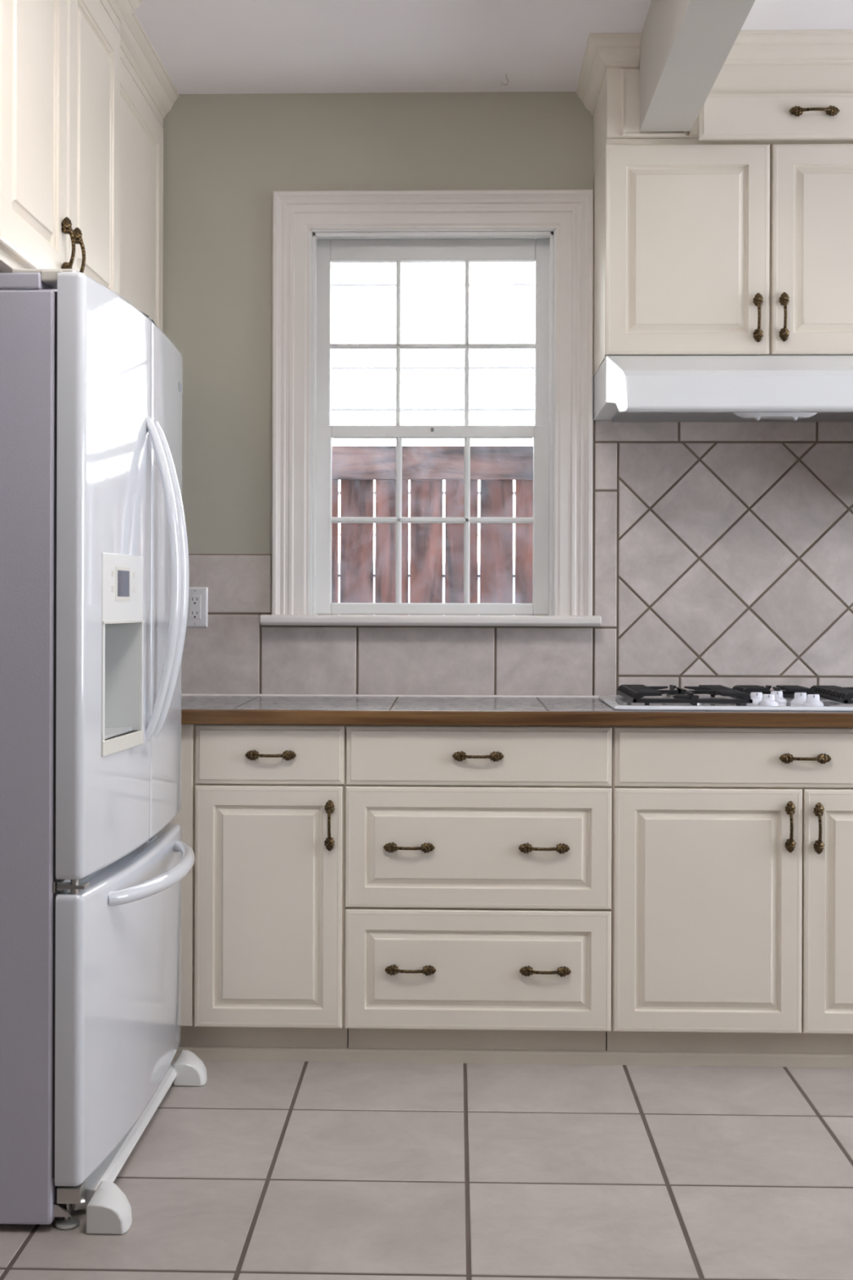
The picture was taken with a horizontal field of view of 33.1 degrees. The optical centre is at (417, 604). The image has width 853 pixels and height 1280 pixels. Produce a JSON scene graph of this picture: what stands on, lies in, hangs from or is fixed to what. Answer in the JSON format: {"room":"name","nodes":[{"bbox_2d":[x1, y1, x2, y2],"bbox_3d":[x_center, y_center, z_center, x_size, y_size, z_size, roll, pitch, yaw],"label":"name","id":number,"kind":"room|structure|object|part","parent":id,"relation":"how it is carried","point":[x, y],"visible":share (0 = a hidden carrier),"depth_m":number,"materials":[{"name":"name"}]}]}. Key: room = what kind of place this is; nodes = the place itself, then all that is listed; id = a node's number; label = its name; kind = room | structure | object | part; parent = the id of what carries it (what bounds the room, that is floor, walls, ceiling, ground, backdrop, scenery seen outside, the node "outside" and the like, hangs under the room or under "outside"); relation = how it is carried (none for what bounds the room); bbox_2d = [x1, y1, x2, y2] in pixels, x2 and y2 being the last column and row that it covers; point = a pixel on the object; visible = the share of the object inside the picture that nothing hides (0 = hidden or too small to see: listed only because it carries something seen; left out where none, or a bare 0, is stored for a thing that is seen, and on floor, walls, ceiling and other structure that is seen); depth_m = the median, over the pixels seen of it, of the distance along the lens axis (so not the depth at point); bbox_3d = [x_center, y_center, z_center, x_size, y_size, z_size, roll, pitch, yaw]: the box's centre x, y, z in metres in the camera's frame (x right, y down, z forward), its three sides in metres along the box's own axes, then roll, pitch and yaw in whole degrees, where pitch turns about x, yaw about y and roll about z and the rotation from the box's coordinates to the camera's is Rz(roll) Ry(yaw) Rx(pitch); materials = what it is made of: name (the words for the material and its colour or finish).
{"room":"kitchen","nodes":[
{"label":"kitchen","id":0,"kind":"room"},
{"bbox_2d":[162,91,594,560],"bbox_3d":[0.984,-0.153,4.235,4.960,2.653,0.200,0,0,2],"label":"wall","id":1,"kind":"structure","parent":0,"point":[225,156],"depth_m":4.17,"materials":[{"name":"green paint"}]},
{"bbox_2d":[186,586,208,627],"bbox_3d":[-0.647,0.008,4.167,0.073,0.117,0.008,0,0,2],"label":"wall outlet","id":2,"kind":"object","parent":1,"relation":"attached to","point":[197,611],"visible":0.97,"depth_m":4.16,"materials":[{"name":"white plastic"}]},
{"bbox_2d":[189,595,200,618],"bbox_3d":[-0.647,0.008,4.164,0.034,0.068,0.002,0,0,2],"label":"receptacle","id":3,"kind":"object","parent":2,"relation":"attached to","point":[194,600],"depth_m":4.16,"materials":[{"name":"white plastic"}]},
{"bbox_2d":[259,184,601,626],"bbox_3d":[0.040,-0.559,4.239,0.971,1.298,0.322,0,0,2],"label":"window","id":4,"kind":"structure","parent":1,"relation":"in","point":[553,229],"depth_m":4.15,"materials":[{"name":"beige paint"}]},
{"bbox_3d":[0.036,0.046,4.135,0.971,0.030,0.112,0,0,2],"label":"sill","id":5,"kind":"part","parent":4,"relation":"part of","materials":[{"name":"beige paint"}]},
{"bbox_3d":[0.044,-0.787,4.245,0.697,0.579,0.034,0,0,2],"label":"sash","id":6,"kind":"part","parent":4,"relation":"part of","materials":[{"name":"white paint"}]},
{"bbox_3d":[0.042,-0.246,4.207,0.697,0.553,0.034,0,0,2],"label":"sash","id":7,"kind":"part","parent":4,"relation":"part of","materials":[{"name":"white paint"}]},
{"bbox_2d":[182,420,852,698],"bbox_3d":[1.097,-0.173,4.128,4.891,0.924,0.008,0,0,2],"label":"backsplash","id":8,"kind":"structure","parent":1,"relation":"attached to","point":[723,551],"depth_m":4.14,"materials":[{"name":"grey tile"}]},
{"bbox_2d":[593,137,852,376],"bbox_3d":[0.933,-0.941,3.928,0.874,0.572,0.399,0,0,2],"label":"upper cabinet","id":9,"kind":"object","parent":1,"relation":"attached to","point":[701,247],"visible":1,"depth_m":3.76,"materials":[{"name":"beige paint"}]},
{"bbox_3d":[0.706,-0.931,3.772,0.429,0.551,0.020,0,0,2],"label":"door","id":10,"kind":"part","parent":9,"relation":"part of","materials":[{"name":"beige paint"}]},
{"bbox_2d":[593,355,852,422],"bbox_3d":[0.933,-0.568,3.873,0.870,0.171,0.510,0,0,2],"label":"range hood","id":11,"kind":"object","parent":9,"relation":"attached to","point":[627,388],"visible":1,"depth_m":3.65,"materials":[{"name":"white metal"}]},
{"bbox_3d":[0.934,-0.525,3.912,0.770,0.008,0.390,0,0,2],"label":"filter panel","id":12,"kind":"part","parent":11,"relation":"part of","materials":[{"name":"grey metal"}]},
{"bbox_3d":[0.888,-0.749,3.747,0.026,0.129,0.028,0,0,42],"label":"handle","id":13,"kind":"part","parent":9,"relation":"part of","materials":[{"name":"gold metal"}]},
{"bbox_3d":[0.955,-0.750,3.745,0.026,0.129,0.028,0,0,42],"label":"handle","id":14,"kind":"part","parent":9,"relation":"part of","materials":[{"name":"gold metal"}]},
{"bbox_3d":[1.141,-0.930,3.761,0.426,0.551,0.020,0,0,2],"label":"door","id":15,"kind":"part","parent":9,"relation":"part of","materials":[{"name":"beige paint"}]},
{"bbox_2d":[593,57,852,177],"bbox_3d":[1.355,-1.345,3.908,1.708,0.266,0.432,0,0,2],"label":"upper cabinet","id":16,"kind":"object","parent":1,"relation":"attached to","point":[766,102],"visible":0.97,"depth_m":3.75,"materials":[{"name":"beige paint"}]},
{"bbox_2d":[576,33,641,115],"bbox_3d":[0.517,-1.446,3.936,0.134,0.070,0.422,0,0,2],"label":"trim","id":17,"kind":"structure","parent":16,"relation":"attached to","point":[603,51],"depth_m":3.77,"materials":[{"name":"beige paint"}]},
{"bbox_3d":[0.620,-1.317,3.768,0.170,0.178,0.009,0,0,2],"label":"panel","id":18,"kind":"part","parent":16,"relation":"part of","materials":[{"name":"beige paint"}]},
{"bbox_3d":[1.459,-1.352,3.744,1.492,0.252,0.013,0,0,2],"label":"frame","id":19,"kind":"part","parent":16,"relation":"part of","materials":[{"name":"beige paint"}]},
{"bbox_2d":[723,29,852,65],"bbox_3d":[1.458,-1.443,3.712,1.492,0.070,0.051,0,0,2],"label":"trim","id":20,"kind":"structure","parent":16,"relation":"attached to","point":[812,46],"depth_m":3.72,"materials":[{"name":"beige paint"}]},
{"bbox_3d":[1.027,-1.277,3.716,0.129,0.027,0.030,0,0,2],"label":"handle","id":21,"kind":"part","parent":16,"relation":"part of","materials":[{"name":"gold metal"}]},
{"bbox_2d":[0,1028,852,1279],"bbox_3d":[0.893,1.223,0.991,4.960,0.100,6.330,0,0,2],"label":"floor","id":22,"kind":"structure","parent":0,"point":[260,1170],"depth_m":2.92,"materials":[{"name":"tile"}]},
{"bbox_2d":[0,268,207,1234],"bbox_3d":[-0.922,0.270,3.130,0.850,1.793,0.921,0,0,2],"label":"refrigerator","id":23,"kind":"object","parent":22,"relation":"on","point":[95,563],"visible":1,"depth_m":2.68,"materials":[{"name":"metal"}]},
{"bbox_3d":[-0.664,1.118,3.110,0.017,0.070,0.827,0,0,2],"label":"frame","id":24,"kind":"part","parent":23,"relation":"part of","materials":[{"name":"metal"}]},
{"bbox_3d":[-0.612,0.150,2.764,0.016,0.227,0.011,0,0,2],"label":"dispenser frame","id":25,"kind":"part","parent":23,"relation":"part of","materials":[{"name":"white plastic"}]},
{"bbox_3d":[-0.624,-0.053,2.887,0.082,1.133,0.442,0,0,2],"label":"door","id":26,"kind":"part","parent":23,"relation":"part of","materials":[{"name":"white metal"}]},
{"bbox_3d":[-0.621,0.812,3.109,0.082,0.544,0.887,0,0,2],"label":"freezer drawer","id":27,"kind":"part","parent":23,"relation":"part of","materials":[{"name":"white metal"}]},
{"bbox_3d":[-0.598,-0.033,2.890,0.017,0.133,0.267,0,0,6],"label":"control panel","id":28,"kind":"part","parent":23,"relation":"part of","materials":[{"name":"white plastic"}]},
{"bbox_3d":[-0.586,0.150,3.017,0.015,0.227,0.012,0,0,2],"label":"dispenser frame","id":29,"kind":"part","parent":23,"relation":"part of","materials":[{"name":"white plastic"}]},
{"bbox_3d":[-0.554,0.576,3.118,0.111,0.035,0.648,0,0,2],"label":"freezer handle","id":30,"kind":"part","parent":23,"relation":"part of","materials":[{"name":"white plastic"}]},
{"bbox_3d":[-0.546,-0.054,3.067,0.084,0.694,0.041,0,0,2],"label":"door handle","id":31,"kind":"part","parent":23,"relation":"part of","materials":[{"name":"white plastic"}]},
{"bbox_3d":[-0.612,-0.053,3.332,0.082,1.133,0.442,0,0,2],"label":"door","id":32,"kind":"part","parent":23,"relation":"part of","materials":[{"name":"white metal"}]},
{"bbox_3d":[-0.544,-0.054,3.149,0.084,0.694,0.041,0,0,2],"label":"door handle","id":33,"kind":"part","parent":23,"relation":"part of","materials":[{"name":"white plastic"}]},
{"bbox_2d":[168,724,345,1028],"bbox_3d":[-0.436,0.686,3.884,0.514,0.768,0.558,0,0,2],"label":"base cabinet","id":34,"kind":"object","parent":22,"relation":"on","point":[261,816],"visible":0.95,"depth_m":3.63,"materials":[{"name":"beige paint"}]},
{"bbox_3d":[-0.379,0.765,3.641,0.376,0.611,0.020,0,0,2],"label":"door","id":35,"kind":"part","parent":34,"relation":"part of","materials":[{"name":"beige paint"}]},
{"bbox_3d":[-0.376,0.381,3.641,0.378,0.148,0.020,0,0,2],"label":"drawer","id":36,"kind":"part","parent":34,"relation":"part of","materials":[{"name":"beige paint"}]},
{"bbox_3d":[-0.371,0.380,3.618,0.129,0.027,0.030,0,0,2],"label":"handle","id":37,"kind":"part","parent":34,"relation":"part of","materials":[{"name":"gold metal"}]},
{"bbox_3d":[-0.223,0.557,3.617,0.026,0.129,0.028,0,0,42],"label":"handle","id":38,"kind":"part","parent":34,"relation":"part of","materials":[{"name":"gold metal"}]},
{"bbox_2d":[344,724,612,1031],"bbox_3d":[0.159,0.688,3.868,0.675,0.768,0.558,0,0,2],"label":"base cabinet","id":39,"kind":"object","parent":22,"relation":"on","point":[478,859],"visible":1,"depth_m":3.62,"materials":[{"name":"beige paint"}]},
{"bbox_3d":[-0.022,0.612,3.609,0.129,0.027,0.030,0,0,2],"label":"handle","id":40,"kind":"part","parent":39,"relation":"part of","materials":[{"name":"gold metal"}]},
{"bbox_3d":[-0.019,0.920,3.609,0.129,0.027,0.030,0,0,2],"label":"handle","id":41,"kind":"part","parent":39,"relation":"part of","materials":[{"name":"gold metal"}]},
{"bbox_3d":[0.151,0.922,3.627,0.671,0.301,0.020,0,0,2],"label":"drawer","id":42,"kind":"part","parent":39,"relation":"part of","materials":[{"name":"beige paint"}]},
{"bbox_3d":[0.151,0.382,3.604,0.129,0.027,0.030,0,0,2],"label":"handle","id":43,"kind":"part","parent":39,"relation":"part of","materials":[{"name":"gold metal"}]},
{"bbox_3d":[0.152,0.614,3.627,0.671,0.305,0.020,0,0,2],"label":"drawer","id":44,"kind":"part","parent":39,"relation":"part of","materials":[{"name":"beige paint"}]},
{"bbox_3d":[0.153,0.382,3.627,0.669,0.148,0.020,0,0,2],"label":"drawer","id":45,"kind":"part","parent":39,"relation":"part of","materials":[{"name":"beige paint"}]},
{"bbox_2d":[181,693,852,728],"bbox_3d":[0.406,0.283,3.861,3.527,0.042,0.561,0,0,2],"label":"countertop","id":46,"kind":"structure","parent":39,"relation":"on","point":[197,708],"depth_m":3.60,"materials":[{"name":"brown tile"}]},
{"bbox_2d":[598,684,852,711],"bbox_3d":[0.972,0.247,3.844,0.935,0.044,0.453,0,0,2],"label":"gas cooktop","id":47,"kind":"object","parent":46,"relation":"in","point":[629,697],"visible":1,"depth_m":3.75,"materials":[{"name":"white metal"}]},
{"bbox_3d":[0.972,0.263,3.844,0.935,0.012,0.453,0,0,2],"label":"hob plate","id":48,"kind":"part","parent":47,"relation":"part of","materials":[{"name":"white metal"}]},
{"bbox_3d":[0.890,0.254,3.777,0.052,0.013,0.052,0,0,2],"label":"control knob","id":49,"kind":"part","parent":47,"relation":"part of","materials":[{"name":"white plastic"}]},
{"bbox_3d":[0.903,0.254,3.702,0.052,0.013,0.052,0,0,2],"label":"control knob","id":50,"kind":"part","parent":47,"relation":"part of","materials":[{"name":"white plastic"}]},
{"bbox_3d":[0.958,0.254,3.836,0.052,0.013,0.052,0,0,2],"label":"control knob","id":51,"kind":"part","parent":47,"relation":"part of","materials":[{"name":"white plastic"}]},
{"bbox_3d":[1.006,0.254,3.775,0.052,0.013,0.052,0,0,2],"label":"control knob","id":52,"kind":"part","parent":47,"relation":"part of","materials":[{"name":"white plastic"}]},
{"bbox_3d":[1.018,0.254,3.699,0.052,0.013,0.052,0,0,2],"label":"control knob","id":53,"kind":"part","parent":47,"relation":"part of","materials":[{"name":"white plastic"}]},
{"bbox_3d":[0.317,0.612,3.600,0.129,0.027,0.030,0,0,2],"label":"handle","id":54,"kind":"part","parent":39,"relation":"part of","materials":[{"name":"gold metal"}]},
{"bbox_3d":[0.319,0.920,3.600,0.129,0.027,0.030,0,0,2],"label":"handle","id":55,"kind":"part","parent":39,"relation":"part of","materials":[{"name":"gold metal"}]},
{"bbox_2d":[173,1045,852,1067],"bbox_3d":[0.256,1.154,3.662,3.244,0.034,0.008,0,0,2],"label":"trim","id":56,"kind":"structure","parent":22,"relation":"on","point":[203,1053],"depth_m":3.66,"materials":[{"name":"paint"}]},
{"bbox_2d":[178,1024,852,1053],"bbox_3d":[0.257,1.122,3.674,3.244,0.098,0.016,0,0,2],"label":"toe kick","id":57,"kind":"structure","parent":22,"relation":"on","point":[190,1036],"depth_m":3.67,"materials":[{"name":"paint"}]},
{"bbox_2d":[611,726,852,1034],"bbox_3d":[0.970,0.691,3.846,0.947,0.768,0.558,0,0,2],"label":"base cabinet","id":58,"kind":"object","parent":22,"relation":"on","point":[732,847],"visible":1,"depth_m":3.60,"materials":[{"name":"beige paint"}]},
{"bbox_3d":[0.728,0.769,3.611,0.470,0.611,0.020,0,0,2],"label":"door","id":59,"kind":"part","parent":58,"relation":"part of","materials":[{"name":"beige paint"}]},
{"bbox_3d":[0.964,0.385,3.605,0.938,0.148,0.020,0,0,2],"label":"drawer","id":60,"kind":"part","parent":58,"relation":"part of","materials":[{"name":"beige paint"}]},
{"bbox_3d":[0.930,0.555,3.586,0.026,0.129,0.028,0,0,42],"label":"handle","id":61,"kind":"part","parent":58,"relation":"part of","materials":[{"name":"gold metal"}]},
{"bbox_3d":[0.967,0.385,3.583,0.129,0.027,0.030,0,0,2],"label":"handle","id":62,"kind":"part","parent":58,"relation":"part of","materials":[{"name":"gold metal"}]},
{"bbox_3d":[1.001,0.559,3.584,0.026,0.129,0.028,0,0,42],"label":"handle","id":63,"kind":"part","parent":58,"relation":"part of","materials":[{"name":"gold metal"}]},
{"bbox_3d":[1.201,0.770,3.599,0.466,0.611,0.020,0,0,2],"label":"door","id":64,"kind":"part","parent":58,"relation":"part of","materials":[{"name":"beige paint"}]},
{"bbox_2d":[134,0,852,93],"bbox_3d":[0.904,-1.540,1.081,4.960,0.120,6.510,0,0,2],"label":"ceiling","id":65,"kind":"structure","parent":0,"point":[204,46],"depth_m":3.76,"materials":[{"name":"paint"}]},
{"bbox_2d":[639,0,755,131],"bbox_3d":[0.569,-1.359,0.870,0.133,0.245,5.770,0,0,2],"label":"beam","id":66,"kind":"structure","parent":65,"relation":"attached to","point":[686,45],"depth_m":3.33,"materials":[{"name":"paint"}]},
{"bbox_3d":[-1.507,-0.161,1.046,0.150,2.653,6.310,0,0,2],"label":"wall","id":67,"kind":"structure","parent":0,"visible":0},
{"bbox_2d":[0,0,119,294],"bbox_3d":[-1.040,-1.059,3.037,0.668,0.852,0.925,0,0,2],"label":"upper cabinet","id":68,"kind":"object","parent":67,"relation":"attached to","point":[60,60],"visible":0.65,"depth_m":2.95,"materials":[{"name":"beige paint"}]},
{"bbox_3d":[-0.750,-1.019,2.791,0.020,0.733,0.446,0,0,2],"label":"door","id":69,"kind":"part","parent":68,"relation":"part of","materials":[{"name":"beige paint"}]},
{"bbox_3d":[-0.726,-0.737,2.972,0.028,0.129,0.026,0,0,42],"label":"handle","id":70,"kind":"part","parent":68,"relation":"part of","materials":[{"name":"gold metal"}]},
{"bbox_3d":[-0.724,-0.737,3.054,0.028,0.129,0.026,0,0,42],"label":"handle","id":71,"kind":"part","parent":68,"relation":"part of","materials":[{"name":"gold metal"}]},
{"bbox_3d":[-0.738,-1.019,3.252,0.020,0.733,0.469,0,0,2],"label":"door","id":72,"kind":"part","parent":68,"relation":"part of","materials":[{"name":"beige paint"}]},
{"bbox_2d":[106,0,142,22],"bbox_3d":[-1.033,-1.450,3.036,0.684,0.070,1.017,0,0,2],"label":"trim","id":73,"kind":"structure","parent":68,"relation":"attached to","point":[122,9],"depth_m":3.47,"materials":[{"name":"beige paint"}]},
{"bbox_2d":[119,47,163,330],"bbox_3d":[-1.050,-1.059,3.845,0.605,0.852,0.688,0,0,2],"label":"upper cabinet","id":74,"kind":"object","parent":67,"relation":"attached to","point":[141,123],"visible":0.29,"depth_m":3.88,"materials":[{"name":"beige paint"}]},
{"bbox_2d":[119,11,178,118],"bbox_3d":[-0.727,-1.450,3.859,0.046,0.070,0.642,0,0,2],"label":"trim","id":75,"kind":"structure","parent":74,"relation":"attached to","point":[137,47],"depth_m":3.85,"materials":[{"name":"beige paint"}]},
{"label":"outside","id":76,"kind":"structure","parent":0,"visible":0},
{"bbox_3d":[0.268,1.471,10.176,18.000,0.100,11.640,0,0,2],"label":"ground","id":77,"kind":"structure","parent":76,"visible":0},
{"bbox_2d":[330,262,535,615],"bbox_3d":[0.281,-2.704,10.196,14.600,8.250,3.600,0,0,2],"label":"sky","id":78,"kind":"structure","parent":77,"relation":"on","point":[502,295],"depth_m":8.99,"materials":[{"name":"white"}]},
{"bbox_2d":[330,445,538,615],"bbox_3d":[-0.042,0.364,6.213,5.400,2.091,0.090,0,0,2],"label":"wooden fence","id":79,"kind":"object","parent":77,"relation":"on","point":[357,468],"visible":0.16,"depth_m":6.20,"materials":[{"name":"red wood"}]},
{"bbox_3d":[-0.040,-0.609,6.185,5.400,0.144,0.034,0,0,2],"label":"rail","id":80,"kind":"part","parent":79,"relation":"part of","materials":[{"name":"brown wood"}]}
]}

